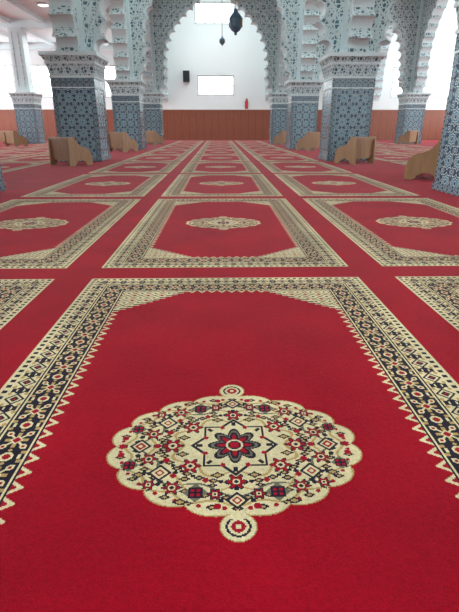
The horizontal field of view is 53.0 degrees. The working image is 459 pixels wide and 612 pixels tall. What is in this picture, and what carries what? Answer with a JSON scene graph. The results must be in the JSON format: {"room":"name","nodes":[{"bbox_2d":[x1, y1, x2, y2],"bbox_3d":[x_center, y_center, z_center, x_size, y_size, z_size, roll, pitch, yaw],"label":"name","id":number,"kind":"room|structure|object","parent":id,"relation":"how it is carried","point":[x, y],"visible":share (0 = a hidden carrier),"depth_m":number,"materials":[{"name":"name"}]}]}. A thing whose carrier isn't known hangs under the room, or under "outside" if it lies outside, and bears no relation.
{"room":"mosque","nodes":[
{"label":"mosque","id":0,"kind":"room"},
{"bbox_2d":[0,0,112,49],"bbox_3d":[-9.441,-7.596,8.352,12.390,0.400,35.490,0,21,-1],"label":"ceiling","id":1,"kind":"structure","parent":0,"point":[27,15],"depth_m":19.12,"materials":[{"name":"paint"}]},
{"bbox_2d":[36,2,48,6],"bbox_3d":[-6.733,-10.890,16.639,0.460,0.070,0.460,0,21,-1],"label":"ceiling lamp","id":2,"kind":"object","parent":1,"relation":"attached to","point":[43,4],"visible":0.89,"depth_m":16.52,"materials":[{"name":"white"}]},
{"bbox_2d":[162,53,167,99],"bbox_3d":[-3.550,-13.089,22.058,0.434,5.603,5.810,0,21,-1],"label":"arch","id":3,"kind":"object","parent":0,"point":[164,89],"visible":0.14,"depth_m":25.03,"materials":[{"name":"paint"}]},
{"bbox_2d":[0,0,457,109],"bbox_3d":[-0.629,-13.227,25.304,30.800,7.700,0.210,0,21,-1],"label":"wall","id":4,"kind":"structure","parent":0,"point":[196,49],"depth_m":25.22,"materials":[{"name":"paint"}]},
{"bbox_2d":[0,65,15,96],"bbox_3d":[-12.630,-12.362,25.302,1.610,1.610,0.060,0,21,-1],"label":"window","id":5,"kind":"structure","parent":4,"relation":"in","point":[7,81],"depth_m":25.30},
{"bbox_2d":[31,65,51,96],"bbox_3d":[-10.460,-12.380,25.347,1.820,1.610,0.060,0,21,-1],"label":"window","id":6,"kind":"structure","parent":4,"relation":"in","point":[39,81],"depth_m":25.33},
{"bbox_2d":[104,65,114,96],"bbox_3d":[-6.086,-12.415,25.438,1.680,1.610,0.060,0,21,-1],"label":"window","id":7,"kind":"structure","parent":4,"relation":"in","point":[106,65],"depth_m":25.36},
{"bbox_2d":[183,71,189,81],"bbox_3d":[-2.374,-12.611,25.265,0.350,0.560,0.231,0,21,-1],"label":"loudspeaker","id":8,"kind":"object","parent":4,"relation":"attached to","point":[186,75],"visible":1,"depth_m":25.18,"materials":[{"name":"black plastic"}]},
{"bbox_2d":[194,2,233,23],"bbox_3d":[-0.803,-15.507,24.360,2.100,1.015,0.060,0,21,-1],"label":"window","id":9,"kind":"structure","parent":4,"relation":"in","point":[195,13],"depth_m":24.34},
{"bbox_2d":[197,75,233,94],"bbox_3d":[-0.768,-12.281,25.616,2.030,1.008,0.060,0,21,-1],"label":"window","id":10,"kind":"structure","parent":4,"relation":"in","point":[206,76],"depth_m":25.58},
{"bbox_2d":[0,110,444,139],"bbox_3d":[-0.625,-10.333,26.265,30.800,1.610,0.098,0,21,-1],"label":"wall paneling","id":11,"kind":"structure","parent":4,"relation":"attached to","point":[178,124],"depth_m":26.26,"materials":[{"name":"brown wood"}]},
{"bbox_2d":[245,98,247,108],"bbox_3d":[0.951,-11.350,25.818,0.180,0.540,0.263,0,21,-1],"label":"fire extinguisher","id":12,"kind":"object","parent":4,"relation":"attached to","point":[246,100],"visible":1,"depth_m":25.71,"materials":[{"name":"red metal"}]},
{"bbox_2d":[391,67,399,97],"bbox_3d":[9.870,-12.510,25.780,1.540,1.540,0.060,0,21,-1],"label":"window","id":13,"kind":"structure","parent":4,"relation":"in","point":[394,67],"depth_m":25.75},
{"bbox_2d":[434,67,451,97],"bbox_3d":[12.319,-12.530,25.830,1.540,1.540,0.060,0,21,-1],"label":"window","id":14,"kind":"structure","parent":4,"relation":"in","point":[444,68],"depth_m":25.80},
{"bbox_2d":[0,140,458,388],"bbox_3d":[-0.238,-3.197,10.283,30.800,0.100,35.490,0,21,-1],"label":"floor","id":15,"kind":"structure","parent":0,"point":[19,337],"depth_m":2.53,"materials":[{"name":"red carpet"}]},
{"bbox_2d":[0,165,5,191],"bbox_3d":[-3.104,-4.802,3.655,1.148,7.700,1.148,0,21,-1],"label":"tiled column","id":16,"kind":"structure","parent":15,"relation":"on","point":[2,184],"depth_m":5.38,"materials":[{"name":"tile"}]},
{"bbox_2d":[0,131,10,144],"bbox_3d":[-9.590,-7.241,19.766,0.720,0.560,0.560,9,23,22],"label":"chair","id":17,"kind":"object","parent":15,"relation":"on","point":[1,132],"visible":0.36,"depth_m":19.55,"materials":[{"name":"brown wood"}]},
{"bbox_2d":[0,155,26,158],"bbox_3d":[-5.967,-3.562,11.079,1.321,0.001,2.520,0,21,-1],"label":"rug","id":18,"kind":"object","parent":15,"relation":"on","point":[1,156],"visible":0.97,"depth_m":11.69,"materials":[{"name":"carpet"}]},
{"bbox_2d":[3,131,27,145],"bbox_3d":[-8.366,-6.551,17.993,0.720,0.560,0.560,16,27,36],"label":"chair","id":19,"kind":"object","parent":15,"relation":"on","point":[10,137],"visible":0.95,"depth_m":17.80,"materials":[{"name":"brown wood"}]},
{"bbox_2d":[0,147,38,149],"bbox_3d":[-7.592,-5.512,16.091,1.321,0.001,2.520,0,21,-1],"label":"rug","id":20,"kind":"object","parent":15,"relation":"on","point":[3,148],"visible":0.99,"depth_m":16.04,"materials":[{"name":"fabric"}]},
{"bbox_2d":[0,150,48,154],"bbox_3d":[-6.027,-4.543,13.601,1.321,0.001,2.520,0,21,-1],"label":"rug","id":21,"kind":"object","parent":15,"relation":"on","point":[20,152],"visible":0.93,"depth_m":13.52,"materials":[{"name":"fabric"}]},
{"bbox_2d":[0,162,49,172],"bbox_3d":[-4.403,-2.593,8.589,1.321,0.001,2.520,0,21,-1],"label":"rug","id":22,"kind":"object","parent":15,"relation":"on","point":[5,166],"visible":0.97,"depth_m":8.96,"materials":[{"name":"carpet"}]},
{"bbox_2d":[7,27,46,143],"bbox_3d":[-8.966,-9.546,20.189,1.148,4.550,1.148,0,21,-1],"label":"tiled column","id":23,"kind":"structure","parent":15,"relation":"on","point":[27,104],"depth_m":19.95,"materials":[{"name":"tile"}]},
{"bbox_2d":[0,279,53,328],"bbox_3d":[-1.494,0.329,1.081,1.321,0.001,2.520,0,21,-1],"label":"rug","id":24,"kind":"object","parent":15,"relation":"on","point":[15,294],"visible":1,"depth_m":2.07,"materials":[{"name":"carpet"}]},
{"bbox_2d":[0,155,59,161],"bbox_3d":[-4.463,-3.574,11.110,1.321,0.001,2.520,0,21,-1],"label":"rug","id":25,"kind":"object","parent":15,"relation":"on","point":[36,158],"visible":0.61,"depth_m":10.61,"materials":[{"name":"carpet"}]},
{"bbox_2d":[14,144,47,146],"bbox_3d":[-7.652,-6.493,18.612,1.321,0.001,2.520,0,21,-1],"label":"rug","id":26,"kind":"object","parent":15,"relation":"on","point":[35,145],"visible":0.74,"depth_m":17.68,"materials":[{"name":"fabric"}]},
{"bbox_2d":[28,147,48,149],"bbox_3d":[-6.087,-5.524,16.122,1.321,0.001,2.520,0,21,-1],"label":"rug","id":27,"kind":"object","parent":15,"relation":"on","point":[44,148],"visible":0.34,"depth_m":15.32,"materials":[{"name":"fabric"}]},
{"bbox_2d":[0,199,139,268],"bbox_3d":[-1.554,-0.652,3.603,1.321,0.001,2.520,0,21,-1],"label":"rug","id":28,"kind":"object","parent":15,"relation":"on","point":[34,233],"visible":1,"depth_m":3.43,"materials":[{"name":"carpet"}]},
{"bbox_2d":[47,137,92,166],"bbox_3d":[-3.131,-3.042,9.030,0.670,0.521,0.521,15,26,34],"label":"chair","id":29,"kind":"object","parent":15,"relation":"on","point":[67,149],"visible":1,"depth_m":8.85,"materials":[{"name":"brown wood"}]},
{"bbox_2d":[38,0,110,161],"bbox_3d":[-3.231,-6.886,9.009,1.148,7.700,1.148,0,21,-1],"label":"tiled column","id":30,"kind":"structure","parent":15,"relation":"on","point":[77,80],"depth_m":9.57,"materials":[{"name":"tile"}]},
{"bbox_2d":[48,0,79,50],"bbox_3d":[-3.167,-6.821,5.952,0.434,5.603,5.747,0,21,-1],"label":"arch","id":31,"kind":"object","parent":30,"relation":"attached to","point":[62,14],"visible":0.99,"depth_m":8.91,"materials":[{"name":"paint"}]},
{"bbox_2d":[108,0,130,78],"bbox_3d":[-3.295,-8.906,11.309,0.434,5.603,5.754,0,21,-1],"label":"arch","id":32,"kind":"object","parent":30,"relation":"attached to","point":[117,9],"visible":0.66,"depth_m":13.98,"materials":[{"name":"paint"}]},
{"bbox_2d":[81,0,343,53],"bbox_3d":[-0.330,-7.886,8.689,5.803,5.603,0.434,0,21,-1],"label":"arch","id":33,"kind":"object","parent":30,"relation":"attached to","point":[95,23],"visible":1,"depth_m":9.35,"materials":[{"name":"paint"}]},
{"bbox_2d":[21,174,166,196],"bbox_3d":[-1.613,-1.633,6.124,1.321,0.001,2.520,0,21,-1],"label":"rug","id":34,"kind":"object","parent":15,"relation":"on","point":[86,185],"visible":1,"depth_m":5.79,"materials":[{"name":"carpet"}]},
{"bbox_2d":[108,132,137,151],"bbox_3d":[-3.236,-4.969,13.929,0.720,0.560,0.560,15,26,34],"label":"chair","id":35,"kind":"object","parent":15,"relation":"on","point":[122,141],"visible":0.96,"depth_m":13.73,"materials":[{"name":"brown wood"}]},
{"bbox_2d":[105,0,146,149],"bbox_3d":[-3.359,-8.972,14.370,1.148,7.700,1.148,0,21,-1],"label":"tiled column","id":36,"kind":"structure","parent":15,"relation":"on","point":[126,95],"depth_m":14.88,"materials":[{"name":"tile"}]},
{"bbox_2d":[142,11,153,91],"bbox_3d":[-3.422,-10.992,16.671,0.434,5.603,5.754,0,21,-1],"label":"arch","id":37,"kind":"object","parent":36,"relation":"attached to","point":[148,78],"visible":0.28,"depth_m":19.40,"materials":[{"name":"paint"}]},
{"bbox_2d":[129,0,299,79],"bbox_3d":[-0.458,-9.973,14.050,5.803,5.603,0.434,0,21,-1],"label":"arch","id":38,"kind":"object","parent":36,"relation":"attached to","point":[138,9],"visible":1,"depth_m":14.42,"materials":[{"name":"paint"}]},
{"bbox_2d":[89,162,179,172],"bbox_3d":[-1.673,-2.615,8.645,1.321,0.001,2.520,0,21,-1],"label":"rug","id":39,"kind":"object","parent":15,"relation":"on","point":[120,167],"visible":1,"depth_m":8.51,"materials":[{"name":"carpet"}]},
{"bbox_2d":[143,10,164,143],"bbox_3d":[-3.486,-11.058,19.731,1.148,7.700,1.148,0,21,-1],"label":"tiled column","id":40,"kind":"structure","parent":15,"relation":"on","point":[153,101],"depth_m":20.20,"materials":[{"name":"tile"}]},
{"bbox_2d":[152,0,277,91],"bbox_3d":[-0.585,-12.059,19.411,5.803,5.603,0.434,0,21,-1],"label":"arch","id":41,"kind":"object","parent":40,"relation":"attached to","point":[167,14],"visible":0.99,"depth_m":19.32,"materials":[{"name":"paint"}]},
{"bbox_2d":[121,155,187,161],"bbox_3d":[-1.733,-3.596,11.167,1.321,0.001,2.520,0,21,-1],"label":"rug","id":42,"kind":"object","parent":15,"relation":"on","point":[140,158],"visible":0.98,"depth_m":10.95,"materials":[{"name":"carpet"}]},
{"bbox_2d":[145,131,163,144],"bbox_3d":[-3.217,-7.075,19.339,0.720,0.560,0.560,16,27,36],"label":"chair","id":43,"kind":"object","parent":15,"relation":"on","point":[151,136],"visible":0.83,"depth_m":19.11,"materials":[{"name":"brown wood"}]},
{"bbox_2d":[140,150,192,154],"bbox_3d":[-1.793,-4.577,13.688,1.321,0.001,2.520,0,21,-1],"label":"rug","id":44,"kind":"object","parent":15,"relation":"on","point":[153,152],"visible":0.99,"depth_m":13.52,"materials":[{"name":"carpet"}]},
{"bbox_2d":[155,147,195,149],"bbox_3d":[-1.853,-5.558,16.209,1.321,0.001,2.520,0,21,-1],"label":"rug","id":45,"kind":"object","parent":15,"relation":"on","point":[160,148],"visible":1,"depth_m":16.04,"materials":[{"name":"fabric"}]},
{"bbox_2d":[163,144,199,146],"bbox_3d":[-1.913,-6.539,18.731,1.321,0.001,2.520,0,21,-1],"label":"rug","id":46,"kind":"object","parent":15,"relation":"on","point":[169,145],"visible":1,"depth_m":18.64,"materials":[{"name":"fabric"}]},
{"bbox_2d":[172,142,201,143],"bbox_3d":[-1.973,-7.520,21.252,1.321,0.001,2.520,0,21,-1],"label":"rug","id":47,"kind":"object","parent":15,"relation":"on","point":[175,142],"visible":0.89,"depth_m":20.89,"materials":[{"name":"fabric"}]},
{"bbox_2d":[196,150,242,154],"bbox_3d":[-0.289,-4.589,13.719,1.321,0.001,2.520,0,21,-1],"label":"rug","id":48,"kind":"object","parent":15,"relation":"on","point":[200,152],"visible":0.94,"depth_m":13.52,"materials":[{"name":"carpet"}]},
{"bbox_2d":[202,144,236,146],"bbox_3d":[-0.409,-6.551,18.762,1.321,0.001,2.520,0,21,-1],"label":"rug","id":49,"kind":"object","parent":15,"relation":"on","point":[204,145],"visible":1,"depth_m":18.64,"materials":[{"name":"fabric"}]},
{"bbox_2d":[205,142,233,143],"bbox_3d":[-0.469,-7.532,21.283,1.321,0.001,2.520,0,21,-1],"label":"rug","id":50,"kind":"object","parent":15,"relation":"on","point":[206,142],"visible":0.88,"depth_m":20.89,"materials":[{"name":"fabric"}]},
{"bbox_2d":[200,147,239,149],"bbox_3d":[-0.349,-5.570,16.240,1.321,0.001,2.520,0,21,-1],"label":"rug","id":51,"kind":"object","parent":15,"relation":"on","point":[202,148],"visible":1,"depth_m":16.04,"materials":[{"name":"fabric"}]},
{"bbox_2d":[191,155,249,160],"bbox_3d":[-0.229,-3.608,11.198,1.321,0.001,2.520,0,21,-1],"label":"rug","id":52,"kind":"object","parent":15,"relation":"on","point":[196,157],"visible":0.98,"depth_m":10.95,"materials":[{"name":"carpet"}]},
{"bbox_2d":[181,162,260,172],"bbox_3d":[-0.169,-2.627,8.676,1.321,0.001,2.520,0,21,-1],"label":"rug","id":53,"kind":"object","parent":15,"relation":"on","point":[192,167],"visible":1,"depth_m":8.51,"materials":[{"name":"carpet"}]},
{"bbox_2d":[162,174,281,195],"bbox_3d":[-0.109,-1.646,6.155,1.321,0.001,2.520,0,21,-1],"label":"rug","id":54,"kind":"object","parent":15,"relation":"on","point":[184,184],"visible":1,"depth_m":5.79,"materials":[{"name":"carpet"}]},
{"bbox_2d":[102,199,347,267],"bbox_3d":[-0.049,-0.664,3.634,1.321,0.001,2.520,0,21,-1],"label":"rug","id":55,"kind":"object","parent":15,"relation":"on","point":[173,233],"visible":1,"depth_m":3.12,"materials":[{"name":"carpet"}]},
{"bbox_2d":[0,277,458,611],"bbox_3d":[0.011,0.317,1.112,1.321,0.001,2.520,0,21,-1],"label":"rug","id":56,"kind":"object","parent":15,"relation":"on","point":[274,444],"visible":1,"depth_m":1.04,"materials":[{"name":"carpet"}]},
{"bbox_2d":[237,142,266,143],"bbox_3d":[1.036,-7.545,21.314,1.321,0.001,2.520,0,21,-1],"label":"rug","id":57,"kind":"object","parent":15,"relation":"on","point":[237,142],"visible":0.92,"depth_m":20.89,"materials":[{"name":"fabric"}]},
{"bbox_2d":[239,144,275,146],"bbox_3d":[1.096,-6.563,18.793,1.321,0.001,2.520,0,21,-1],"label":"rug","id":58,"kind":"object","parent":15,"relation":"on","point":[242,145],"visible":0.99,"depth_m":18.64,"materials":[{"name":"fabric"}]},
{"bbox_2d":[243,147,284,149],"bbox_3d":[1.156,-5.582,16.272,1.321,0.001,2.520,0,21,-1],"label":"rug","id":59,"kind":"object","parent":15,"relation":"on","point":[245,148],"visible":0.99,"depth_m":16.04,"materials":[{"name":"fabric"}]},
{"bbox_2d":[246,150,295,153],"bbox_3d":[1.216,-4.601,13.750,1.321,0.001,2.520,0,21,-1],"label":"rug","id":60,"kind":"object","parent":15,"relation":"on","point":[249,151],"visible":0.96,"depth_m":13.52,"materials":[{"name":"fabric"}]},
{"bbox_2d":[267,11,287,143],"bbox_3d":[2.316,-11.105,19.851,1.148,7.700,1.148,0,21,-1],"label":"tiled column","id":61,"kind":"structure","parent":15,"relation":"on","point":[278,101],"depth_m":20.33,"materials":[{"name":"tile"}]},
{"bbox_2d":[273,131,285,144],"bbox_3d":[2.302,-7.119,19.453,0.720,0.560,0.560,-18,27,-38],"label":"chair","id":62,"kind":"object","parent":15,"relation":"on","point":[281,137],"visible":0.54,"depth_m":19.18,"materials":[{"name":"brown wood"}]},
{"bbox_2d":[252,155,316,160],"bbox_3d":[1.276,-3.620,11.229,1.321,0.001,2.520,0,21,-1],"label":"rug","id":63,"kind":"object","parent":15,"relation":"on","point":[258,157],"visible":1,"depth_m":10.95,"materials":[{"name":"carpet"}]},
{"bbox_2d":[284,0,323,148],"bbox_3d":[2.443,-9.019,14.490,1.148,7.700,1.148,0,21,-1],"label":"tiled column","id":64,"kind":"structure","parent":15,"relation":"on","point":[303,95],"depth_m":15.01,"materials":[{"name":"tile"}]},
{"bbox_2d":[278,15,288,91],"bbox_3d":[2.379,-11.039,16.790,0.434,5.603,5.754,0,21,-1],"label":"arch","id":65,"kind":"object","parent":64,"relation":"attached to","point":[284,77],"visible":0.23,"depth_m":19.57,"materials":[{"name":"paint"}]},
{"bbox_2d":[314,10,326,79],"bbox_3d":[5.410,-10.020,14.171,5.936,5.603,0.434,0,21,-1],"label":"arch","id":66,"kind":"object","parent":64,"relation":"attached to","point":[321,50],"visible":0.27,"depth_m":14.68,"materials":[{"name":"paint"}]},
{"bbox_2d":[260,162,351,172],"bbox_3d":[1.336,-2.639,8.707,1.321,0.001,2.520,0,21,-1],"label":"rug","id":67,"kind":"object","parent":15,"relation":"on","point":[274,167],"visible":1,"depth_m":8.51,"materials":[{"name":"carpet"}]},
{"bbox_2d":[296,132,319,150],"bbox_3d":[2.567,-5.194,14.505,0.720,0.560,0.560,-17,27,-36],"label":"chair","id":68,"kind":"object","parent":15,"relation":"on","point":[311,140],"visible":0.83,"depth_m":14.27,"materials":[{"name":"brown wood"}]},
{"bbox_2d":[274,174,419,195],"bbox_3d":[1.396,-1.658,6.186,1.321,0.001,2.520,0,21,-1],"label":"rug","id":69,"kind":"object","parent":15,"relation":"on","point":[302,184],"visible":1,"depth_m":5.79,"materials":[{"name":"carpet"}]},
{"bbox_2d":[318,0,386,160],"bbox_3d":[2.570,-6.933,9.129,1.148,7.700,1.148,0,21,-1],"label":"tiled column","id":70,"kind":"structure","parent":15,"relation":"on","point":[349,77],"depth_m":9.68,"materials":[{"name":"tile"}]},
{"bbox_2d":[299,0,318,79],"bbox_3d":[2.507,-8.953,11.429,0.434,5.603,5.754,0,21,-1],"label":"arch","id":71,"kind":"object","parent":70,"relation":"attached to","point":[310,12],"visible":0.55,"depth_m":14.10,"materials":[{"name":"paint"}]},
{"bbox_2d":[346,0,375,51],"bbox_3d":[2.634,-6.868,6.072,0.434,5.603,5.747,0,21,-1],"label":"arch","id":72,"kind":"object","parent":70,"relation":"attached to","point":[361,14],"visible":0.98,"depth_m":9.02,"materials":[{"name":"paint"}]},
{"bbox_2d":[368,0,397,51],"bbox_3d":[5.538,-7.934,8.810,5.936,5.603,0.434,0,21,-1],"label":"arch","id":73,"kind":"object","parent":70,"relation":"attached to","point":[382,21],"visible":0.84,"depth_m":9.39,"materials":[{"name":"paint"}]},
{"bbox_2d":[334,136,375,164],"bbox_3d":[2.594,-3.215,9.474,0.670,0.521,0.521,-17,27,-36],"label":"chair","id":74,"kind":"object","parent":15,"relation":"on","point":[357,148],"visible":0.99,"depth_m":9.29,"materials":[{"name":"brown wood"}]},
{"bbox_2d":[303,198,458,265],"bbox_3d":[1.456,-0.677,3.665,1.321,0.001,2.520,0,21,-1],"label":"rug","id":75,"kind":"object","parent":15,"relation":"on","point":[393,231],"visible":1,"depth_m":3.46,"materials":[{"name":"carpet"}]},
{"bbox_2d":[375,151,394,153],"bbox_3d":[4.015,-4.624,13.808,1.321,0.001,2.520,0,21,-1],"label":"rug","id":76,"kind":"object","parent":15,"relation":"on","point":[376,152],"visible":0.19,"depth_m":13.52,"materials":[{"name":"fabric"}]},
{"bbox_2d":[375,155,411,160],"bbox_3d":[4.075,-3.642,11.287,1.321,0.001,2.520,0,21,-1],"label":"rug","id":77,"kind":"object","parent":15,"relation":"on","point":[379,157],"visible":0.67,"depth_m":11.30,"materials":[{"name":"carpet"}]},
{"bbox_2d":[375,147,413,149],"bbox_3d":[5.460,-5.617,16.360,1.321,0.001,2.520,0,21,-1],"label":"rug","id":78,"kind":"object","parent":15,"relation":"on","point":[377,148],"visible":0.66,"depth_m":16.04,"materials":[{"name":"fabric"}]},
{"bbox_2d":[376,144,415,145],"bbox_3d":[6.905,-6.610,18.913,1.321,0.001,2.520,0,21,-1],"label":"rug","id":79,"kind":"object","parent":15,"relation":"on","point":[376,144],"visible":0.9,"depth_m":18.64,"materials":[{"name":"fabric"}]},
{"bbox_2d":[381,150,425,153],"bbox_3d":[5.520,-4.636,13.839,1.321,0.001,2.520,0,21,-1],"label":"rug","id":80,"kind":"object","parent":15,"relation":"on","point":[395,151],"visible":0.69,"depth_m":14.07,"materials":[{"name":"fabric"}]},
{"bbox_2d":[397,130,418,144],"bbox_3d":[7.751,-7.315,19.957,0.720,0.560,0.560,-18,27,-38],"label":"chair","id":81,"kind":"object","parent":15,"relation":"on","point":[409,136],"visible":0.97,"depth_m":19.76,"materials":[{"name":"brown wood"}]},
{"bbox_2d":[394,0,431,143],"bbox_3d":[8.250,-11.152,19.974,1.148,7.700,1.148,0,21,-1],"label":"tiled column","id":82,"kind":"structure","parent":15,"relation":"on","point":[412,106],"depth_m":20.49,"materials":[{"name":"tile"}]},
{"bbox_2d":[373,25,393,99],"bbox_3d":[8.186,-13.183,22.300,0.434,5.603,5.810,0,21,-1],"label":"arch","id":83,"kind":"object","parent":82,"relation":"attached to","point":[379,80],"visible":0.2,"depth_m":24.78,"materials":[{"name":"paint"}]},
{"bbox_2d":[389,0,420,92],"bbox_3d":[5.283,-12.106,19.532,5.936,5.603,0.434,0,21,-1],"label":"arch","id":84,"kind":"object","parent":82,"relation":"attached to","point":[405,13],"visible":0.38,"depth_m":19.58,"materials":[{"name":"paint"}]},
{"bbox_2d":[402,147,432,149],"bbox_3d":[6.965,-5.629,16.391,1.321,0.001,2.520,0,21,-1],"label":"rug","id":85,"kind":"object","parent":15,"relation":"on","point":[419,148],"visible":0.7,"depth_m":16.04,"materials":[{"name":"fabric"}]},
{"bbox_2d":[404,138,440,179],"bbox_3d":[2.933,-2.149,6.681,0.560,0.560,0.720,12,24,28],"label":"chair","id":86,"kind":"object","parent":15,"relation":"on","point":[425,162],"visible":0.62,"depth_m":6.43,"materials":[{"name":"brown wood"}]},
{"bbox_2d":[396,276,458,330],"bbox_3d":[1.516,0.305,1.143,1.321,0.001,2.520,0,21,-1],"label":"rug","id":87,"kind":"object","parent":15,"relation":"on","point":[441,293],"visible":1,"depth_m":2.08,"materials":[{"name":"carpet"}]},
{"bbox_2d":[432,0,458,196],"bbox_3d":[2.922,-4.851,3.779,1.148,7.700,1.148,0,21,-1],"label":"tiled column","id":88,"kind":"structure","parent":15,"relation":"on","point":[447,170],"depth_m":5.13,"materials":[{"name":"tile"}]},
{"bbox_3d":[8.378,-9.066,14.613,1.148,7.700,1.148,0,21,-1],"label":"tiled column","id":89,"kind":"structure","parent":15,"relation":"on","visible":0},
{"bbox_2d":[412,0,447,92],"bbox_3d":[8.314,-11.087,16.913,0.434,5.603,5.754,0,21,-1],"label":"arch","id":90,"kind":"object","parent":89,"relation":"attached to","point":[432,13],"visible":1,"depth_m":19.20,"materials":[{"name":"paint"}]},
{"bbox_2d":[265,54,270,99],"bbox_3d":[2.251,-13.135,22.177,0.434,5.603,5.810,0,21,-1],"label":"arch","id":91,"kind":"object","parent":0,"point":[267,89],"visible":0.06,"depth_m":25.17,"materials":[{"name":"paint"}]},
{"bbox_3d":[5.955,-10.516,7.582,18.410,0.100,35.490,0,21,-1],"label":"ceiling","id":92,"kind":"structure","parent":0,"visible":0},
{"bbox_2d":[219,36,224,45],"bbox_3d":[-0.331,-13.490,20.287,0.253,3.570,0.253,0,21,-1],"label":"hanging lantern","id":93,"kind":"object","parent":92,"relation":"hanging from","point":[222,40],"visible":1,"depth_m":20.79,"materials":[{"name":"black metal"}]},
{"bbox_2d":[229,0,242,34],"bbox_3d":[0.213,-11.240,15.165,0.453,4.050,0.453,8,23,20],"label":"hanging lantern","id":94,"kind":"object","parent":92,"relation":"hanging from","point":[235,19],"visible":1,"depth_m":15.62,"materials":[{"name":"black metal"}]}
]}

